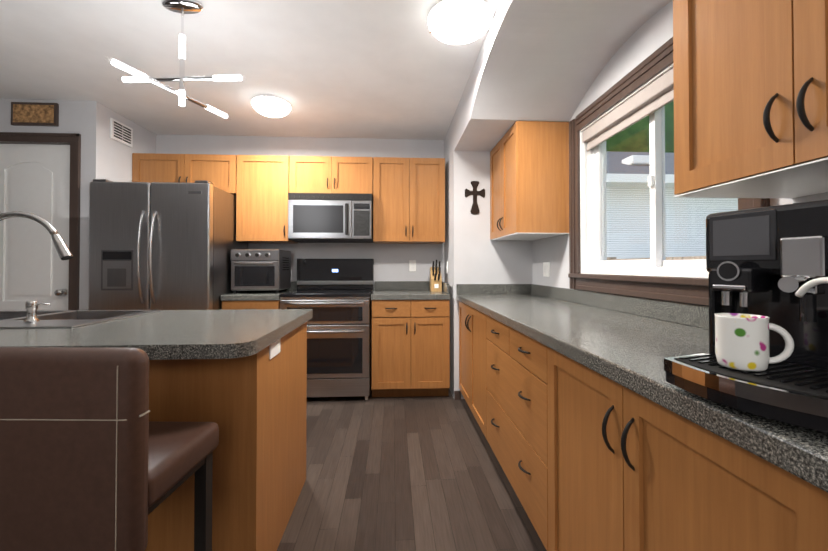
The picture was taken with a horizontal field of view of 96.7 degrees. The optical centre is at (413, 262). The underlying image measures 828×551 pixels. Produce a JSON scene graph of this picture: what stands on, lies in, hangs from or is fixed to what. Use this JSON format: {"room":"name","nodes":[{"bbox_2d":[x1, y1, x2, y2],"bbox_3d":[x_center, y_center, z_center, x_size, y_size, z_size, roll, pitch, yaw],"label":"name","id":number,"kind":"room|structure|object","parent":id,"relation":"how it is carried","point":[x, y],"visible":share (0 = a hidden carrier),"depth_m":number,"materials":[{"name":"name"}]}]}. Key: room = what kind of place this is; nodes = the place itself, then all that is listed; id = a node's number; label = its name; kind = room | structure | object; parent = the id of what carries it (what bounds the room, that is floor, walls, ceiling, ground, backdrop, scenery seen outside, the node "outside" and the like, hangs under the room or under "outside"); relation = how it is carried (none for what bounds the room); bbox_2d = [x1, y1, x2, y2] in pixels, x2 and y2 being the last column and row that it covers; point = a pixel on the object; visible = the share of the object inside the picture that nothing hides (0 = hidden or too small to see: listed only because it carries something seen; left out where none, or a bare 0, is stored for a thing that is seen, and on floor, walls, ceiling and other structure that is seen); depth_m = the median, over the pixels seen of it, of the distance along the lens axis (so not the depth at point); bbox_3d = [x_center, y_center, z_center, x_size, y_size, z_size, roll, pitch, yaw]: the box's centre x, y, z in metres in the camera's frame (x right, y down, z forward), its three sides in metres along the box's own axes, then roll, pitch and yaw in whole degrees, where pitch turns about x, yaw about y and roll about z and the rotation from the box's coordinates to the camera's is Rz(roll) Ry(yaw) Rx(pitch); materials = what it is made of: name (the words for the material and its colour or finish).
{"room":"kitchen","nodes":[
{"label":"kitchen","id":0,"kind":"room"},
{"bbox_2d":[0,99,111,309],"bbox_3d":[-3.934,-0.050,2.938,2.775,2.480,0.160,0,-1,-3],"label":"wall","id":1,"kind":"structure","parent":0,"point":[89,121],"depth_m":2.94,"materials":[{"name":"grey paint"}]},
{"bbox_2d":[0,144,69,310],"bbox_3d":[-3.069,0.119,2.919,0.672,2.130,0.110,0,-1,-3],"label":"door","id":2,"kind":"structure","parent":1,"relation":"in","point":[35,179],"depth_m":2.95,"materials":[{"name":"white paint"}]},
{"bbox_2d":[11,102,58,126],"bbox_3d":[-2.998,-1.170,2.909,0.340,0.180,0.024,0,-1,-3],"label":"framed picture","id":3,"kind":"object","parent":1,"relation":"attached to","point":[33,114],"visible":0.96,"depth_m":2.90,"materials":[{"name":"fabric"}]},
{"bbox_2d":[0,132,80,309],"bbox_3d":[-3.069,0.085,2.909,0.820,2.210,0.058,0,-1,-3],"label":"door frame","id":4,"kind":"structure","parent":1,"relation":"attached to","point":[73,140],"depth_m":2.91,"materials":[{"name":"brown wood"}]},
{"bbox_2d":[0,0,499,139],"bbox_3d":[-2.428,-1.377,0.683,5.850,0.120,6.340,0,-1,-3],"label":"ceiling","id":5,"kind":"structure","parent":0,"point":[382,69],"depth_m":2.39,"materials":[{"name":"paint"}]},
{"bbox_2d":[105,0,245,117],"bbox_3d":[-1.177,-1.045,1.844,0.551,0.514,0.427,1,-1,-37],"label":"pendant chandelier","id":6,"kind":"object","parent":5,"relation":"hanging from","point":[182,7],"visible":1,"depth_m":1.84,"materials":[{"name":"silver metal"}]},
{"bbox_2d":[251,94,291,117],"bbox_3d":[-1.148,-1.236,2.963,0.297,0.105,0.305,0,-1,-3],"label":"flush ceiling light","id":7,"kind":"object","parent":5,"relation":"attached to","point":[271,105],"visible":1,"depth_m":2.88,"materials":[{"name":"white glass"}]},
{"bbox_2d":[428,0,491,44],"bbox_3d":[0.241,-1.248,1.939,0.337,0.105,0.345,0,-1,-3],"label":"flush ceiling light","id":8,"kind":"object","parent":5,"relation":"attached to","point":[456,22],"visible":1,"depth_m":1.87,"materials":[{"name":"frosted white glass"}]},
{"bbox_2d":[111,110,532,398],"bbox_3d":[-0.773,-0.103,3.545,3.925,2.600,0.780,0,-1,-3],"label":"wall","id":9,"kind":"structure","parent":0,"point":[391,262],"depth_m":3.61,"materials":[{"name":"grey paint"}]},
{"bbox_2d":[110,118,132,147],"bbox_3d":[-2.549,-1.127,3.213,0.016,0.170,0.250,0,-1,-3],"label":"air vent","id":10,"kind":"object","parent":9,"relation":"in","point":[120,132],"visible":1,"depth_m":3.20,"materials":[{"name":"white metal"}]},
{"bbox_2d":[132,153,444,243],"bbox_3d":[-1.141,-0.593,3.574,2.866,0.800,0.368,0,-1,-3],"label":"upper cabinet","id":11,"kind":"object","parent":9,"relation":"attached to","point":[408,194],"visible":0.81,"depth_m":3.44,"materials":[{"name":"brown wood"}]},
{"bbox_2d":[288,193,373,242],"bbox_3d":[-0.781,-0.419,3.557,0.764,0.432,0.436,0,-1,-3],"label":"microwave","id":12,"kind":"object","parent":11,"relation":"attached to","point":[330,217],"visible":1,"depth_m":3.37,"materials":[{"name":"silver metal"}]},
{"bbox_2d":[288,281,429,288],"bbox_3d":[-0.688,0.241,3.763,1.944,0.090,0.021,0,-1,-3],"label":"backsplash","id":13,"kind":"structure","parent":9,"relation":"attached to","point":[377,284],"depth_m":3.78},
{"bbox_2d":[409,260,415,270],"bbox_3d":[-0.014,0.038,3.811,0.070,0.115,0.008,0,-1,-3],"label":"outlet","id":14,"kind":"object","parent":9,"relation":"attached to","point":[412,265],"visible":1,"depth_m":3.81,"materials":[{"name":"white plastic"}]},
{"bbox_2d":[441,282,448,292],"bbox_3d":[0.288,0.238,3.539,0.021,0.090,0.536,0,-1,-3],"label":"backsplash","id":15,"kind":"structure","parent":9,"relation":"attached to","point":[445,286],"depth_m":3.36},
{"bbox_2d":[454,391,460,399],"bbox_3d":[0.378,1.156,3.198,0.054,0.075,0.011,0,-1,-3],"label":"baseboard","id":16,"kind":"structure","parent":9,"relation":"attached to","point":[457,395],"depth_m":3.19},
{"bbox_2d":[465,181,484,213],"bbox_3d":[0.534,-0.567,3.226,0.180,0.290,0.010,0,-1,-3],"label":"cross","id":17,"kind":"object","parent":9,"relation":"attached to","point":[474,207],"visible":1,"depth_m":3.22,"materials":[{"name":"brown metal"}]},
{"bbox_2d":[456,284,531,295],"bbox_3d":[0.698,0.235,3.219,0.656,0.088,0.021,0,-1,-3],"label":"backsplash","id":18,"kind":"structure","parent":9,"relation":"attached to","point":[461,289],"depth_m":3.21,"materials":[{"name":"grey stone"}]},
{"bbox_2d":[277,388,546,550],"bbox_3d":[-2.003,1.224,0.677,6.700,0.120,6.340,0,-1,-3],"label":"floor","id":19,"kind":"structure","parent":0,"point":[421,473],"depth_m":1.95,"materials":[{"name":"brown wood"}]},
{"bbox_2d":[0,347,218,550],"bbox_3d":[-0.808,0.679,0.956,0.431,0.975,0.356,0,-1,1],"label":"stool","id":20,"kind":"object","parent":19,"relation":"on","point":[93,457],"visible":1,"depth_m":0.78,"materials":[{"name":"brown leather"}]},
{"bbox_2d":[0,317,306,550],"bbox_3d":[-1.951,0.740,1.574,2.784,0.868,0.750,0,-1,-3],"label":"kitchen island","id":21,"kind":"object","parent":19,"relation":"on","point":[238,377],"depth_m":1.28,"materials":[{"name":"brown wood"}]},
{"bbox_2d":[0,309,312,360],"bbox_3d":[-1.991,0.282,1.542,2.900,0.046,0.944,0,-1,-3],"label":"island countertop","id":22,"kind":"structure","parent":21,"relation":"on","point":[238,334],"depth_m":1.35,"materials":[{"name":"grey stone"}]},
{"bbox_2d":[0,211,72,259],"bbox_3d":[-1.628,0.021,1.532,0.378,0.462,0.123,0,-1,-3],"label":"faucet","id":23,"kind":"object","parent":22,"relation":"on","point":[63,250],"visible":1,"depth_m":1.53,"materials":[{"name":"silver metal"}]},
{"bbox_2d":[23,300,50,321],"bbox_3d":[-1.608,0.208,1.567,0.086,0.088,0.048,0,-1,-3],"label":"soap dispenser","id":24,"kind":"object","parent":22,"relation":"on","point":[31,307],"visible":1,"depth_m":1.55,"materials":[{"name":"silver metal"}]},
{"bbox_2d":[0,310,160,327],"bbox_3d":[-1.810,0.359,1.699,0.900,0.209,0.560,0,-1,-3],"label":"sink","id":25,"kind":"object","parent":22,"relation":"in","point":[48,318],"depth_m":1.82,"materials":[{"name":"silver metal"}]},
{"bbox_2d":[88,179,247,309],"bbox_3d":[-2.095,0.274,3.237,0.912,1.840,0.860,0,-1,-3],"label":"fridge","id":26,"kind":"object","parent":19,"relation":"on","point":[161,246],"visible":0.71,"depth_m":2.89,"materials":[{"name":"silver metal"}]},
{"bbox_2d":[222,301,279,309],"bbox_3d":[-1.404,0.762,3.417,0.477,0.867,0.615,0,-1,-3],"label":"base cabinet","id":27,"kind":"object","parent":19,"relation":"on","point":[226,305],"depth_m":3.12,"materials":[{"name":"brown wood"}]},
{"bbox_2d":[221,289,296,300],"bbox_3d":[-1.402,0.305,3.416,0.480,0.046,0.632,0,-1,-3],"label":"countertop","id":28,"kind":"structure","parent":27,"relation":"on","point":[270,295],"depth_m":3.11,"materials":[{"name":"grey stone"}]},
{"bbox_2d":[231,249,290,293],"bbox_3d":[-1.420,0.084,3.428,0.427,0.394,0.418,0,-1,-3],"label":"toaster oven","id":29,"kind":"object","parent":28,"relation":"on","point":[260,269],"visible":1,"depth_m":3.26,"materials":[{"name":"silver metal"}]},
{"bbox_2d":[280,259,373,399],"bbox_3d":[-0.774,0.578,3.419,0.760,1.235,0.688,0,-1,-3],"label":"range","id":30,"kind":"object","parent":19,"relation":"on","point":[334,295],"visible":0.77,"depth_m":3.14,"materials":[{"name":"silver metal"}]},
{"bbox_2d":[371,297,449,396],"bbox_3d":[-0.044,0.763,3.493,0.682,0.867,0.615,0,-1,-3],"label":"base cabinet","id":31,"kind":"object","parent":19,"relation":"on","point":[410,338],"depth_m":3.19,"materials":[{"name":"brown wood"}]},
{"bbox_2d":[371,289,448,300],"bbox_3d":[-0.044,0.306,3.492,0.689,0.046,0.632,0,-1,-3],"label":"countertop","id":32,"kind":"structure","parent":31,"relation":"on","point":[378,294],"depth_m":3.19,"materials":[{"name":"grey stone"}]},
{"bbox_2d":[430,260,441,291],"bbox_3d":[0.213,0.129,3.589,0.100,0.308,0.208,0,-1,-3],"label":"knife block","id":33,"kind":"object","parent":32,"relation":"on","point":[435,280],"visible":1,"depth_m":3.53,"materials":[{"name":"brown wood"}]},
{"bbox_2d":[459,300,479,425],"bbox_3d":[0.744,0.754,2.748,0.657,0.867,0.954,0,-1,-3],"label":"base cabinet","id":34,"kind":"object","parent":19,"relation":"on","point":[469,319],"depth_m":2.72,"materials":[{"name":"brown wood"}]},
{"bbox_2d":[480,312,543,544],"bbox_3d":[0.796,0.744,1.824,0.657,0.867,1.017,0,-1,-3],"label":"base cabinet","id":35,"kind":"object","parent":19,"relation":"on","point":[509,361],"depth_m":1.73,"materials":[{"name":"brown wood"}]},
{"bbox_2d":[540,344,775,550],"bbox_3d":[0.848,0.733,0.896,0.657,0.867,0.963,0,-1,-3],"label":"base cabinet","id":36,"kind":"object","parent":19,"relation":"on","point":[600,433],"depth_m":0.87,"materials":[{"name":"brown wood"}]},
{"bbox_2d":[456,292,827,495],"bbox_3d":[0.822,0.279,1.184,0.677,0.046,4.096,0,-1,-3],"label":"countertop","id":37,"kind":"structure","parent":36,"relation":"on","point":[630,351],"depth_m":1.00,"materials":[{"name":"grey stone"}]},
{"bbox_2d":[664,199,827,432],"bbox_3d":[0.789,0.073,0.688,0.584,0.352,0.290,0,-1,-20],"label":"coffee machine","id":38,"kind":"object","parent":37,"relation":"on","point":[771,262],"visible":0.98,"depth_m":0.66,"materials":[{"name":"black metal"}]},
{"bbox_2d":[714,313,793,371],"bbox_3d":[0.592,0.139,0.643,0.104,0.090,0.074,0,-1,32],"label":"mug","id":39,"kind":"object","parent":38,"relation":"on","point":[742,341],"visible":1,"depth_m":0.62,"materials":[{"name":"white ceramic"}]},
{"bbox_2d":[776,472,827,550],"bbox_3d":[0.896,0.722,0.026,0.657,0.867,1.017,0,-1,-3],"label":"base cabinet","id":40,"kind":"object","parent":19,"relation":"on","point":[801,513],"depth_m":0.52,"materials":[{"name":"brown wood"}]},
{"bbox_2d":[454,0,671,151],"bbox_3d":[0.849,-1.223,0.554,0.700,0.430,5.400,0,-1,-3],"label":"soffit","id":41,"kind":"structure","parent":0,"point":[543,60],"depth_m":2.10,"materials":[{"name":"grey paint"}]},
{"bbox_2d":[532,0,827,289],"bbox_3d":[1.279,-0.138,0.565,0.160,2.600,5.400,0,-1,-3],"label":"wall","id":42,"kind":"structure","parent":0,"point":[649,37],"depth_m":2.06,"materials":[{"name":"grey paint"}]},
{"bbox_2d":[490,121,568,240],"bbox_3d":[0.861,-0.586,2.902,0.408,0.780,0.691,0,-1,-3],"label":"upper cabinet","id":43,"kind":"object","parent":42,"relation":"attached to","point":[529,180],"visible":0.98,"depth_m":2.56,"materials":[{"name":"brown wood"}]},
{"bbox_2d":[543,262,549,276],"bbox_3d":[1.060,0.058,2.945,0.010,0.115,0.120,0,-1,-3],"label":"light switch","id":44,"kind":"object","parent":42,"relation":"attached to","point":[546,269],"visible":0.98,"depth_m":2.93,"materials":[{"name":"white plastic"}]},
{"bbox_2d":[532,284,708,327],"bbox_3d":[1.149,0.212,1.204,0.021,0.088,4.096,0,-1,-3],"label":"backsplash","id":45,"kind":"structure","parent":42,"relation":"attached to","point":[679,313],"depth_m":1.82,"materials":[{"name":"grey stone"}]},
{"bbox_2d":[568,37,769,305],"bbox_3d":[1.181,-0.398,1.863,0.194,1.140,1.315,0,-1,-3],"label":"window unit","id":46,"kind":"structure","parent":42,"relation":"in","point":[593,213],"depth_m":1.95,"materials":[{"name":"white paint"}]},
{"bbox_2d":[582,68,673,266],"bbox_3d":[1.162,-0.417,1.862,0.060,0.888,1.101,0,-1,-3],"label":"roller blind","id":47,"kind":"object","parent":46,"relation":"attached to","point":[655,95],"visible":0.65,"depth_m":1.93,"materials":[{"name":"white fabric"}]},
{"bbox_2d":[673,0,827,198],"bbox_3d":[0.996,-0.603,0.766,0.377,0.796,0.735,0,-1,-3],"label":"upper cabinet","id":48,"kind":"object","parent":42,"relation":"attached to","point":[750,78],"visible":1,"depth_m":0.88,"materials":[{"name":"brown wood"}]},
{"label":"outside","id":49,"kind":"structure","parent":0,"visible":0},
{"bbox_3d":[15.193,1.831,9.833,28.660,0.120,42.000,0,-1,-3],"label":"ground","id":50,"kind":"structure","parent":49,"visible":0},
{"bbox_2d":[606,101,673,152],"bbox_3d":[9.832,-5.608,20.909,20.521,15.016,8.256,0,-1,-3],"label":"tree","id":51,"kind":"object","parent":50,"relation":"on","point":[613,141],"depth_m":17.40,"materials":[{"name":"green plant"}]},
{"bbox_2d":[607,256,705,259],"bbox_3d":[9.287,0.771,1.347,12.180,1.800,9.690,0,-1,-3],"label":"fence","id":52,"kind":"object","parent":50,"relation":"on","point":[676,258],"depth_m":4.38,"materials":[{"name":"white"}]},
{"bbox_2d":[606,151,737,258],"bbox_3d":[8.239,-0.773,11.178,13.200,5.120,7.900,0,-1,-3],"label":"house","id":53,"kind":"structure","parent":50,"relation":"on","point":[635,209],"depth_m":7.48,"materials":[{"name":"white"}]}
]}

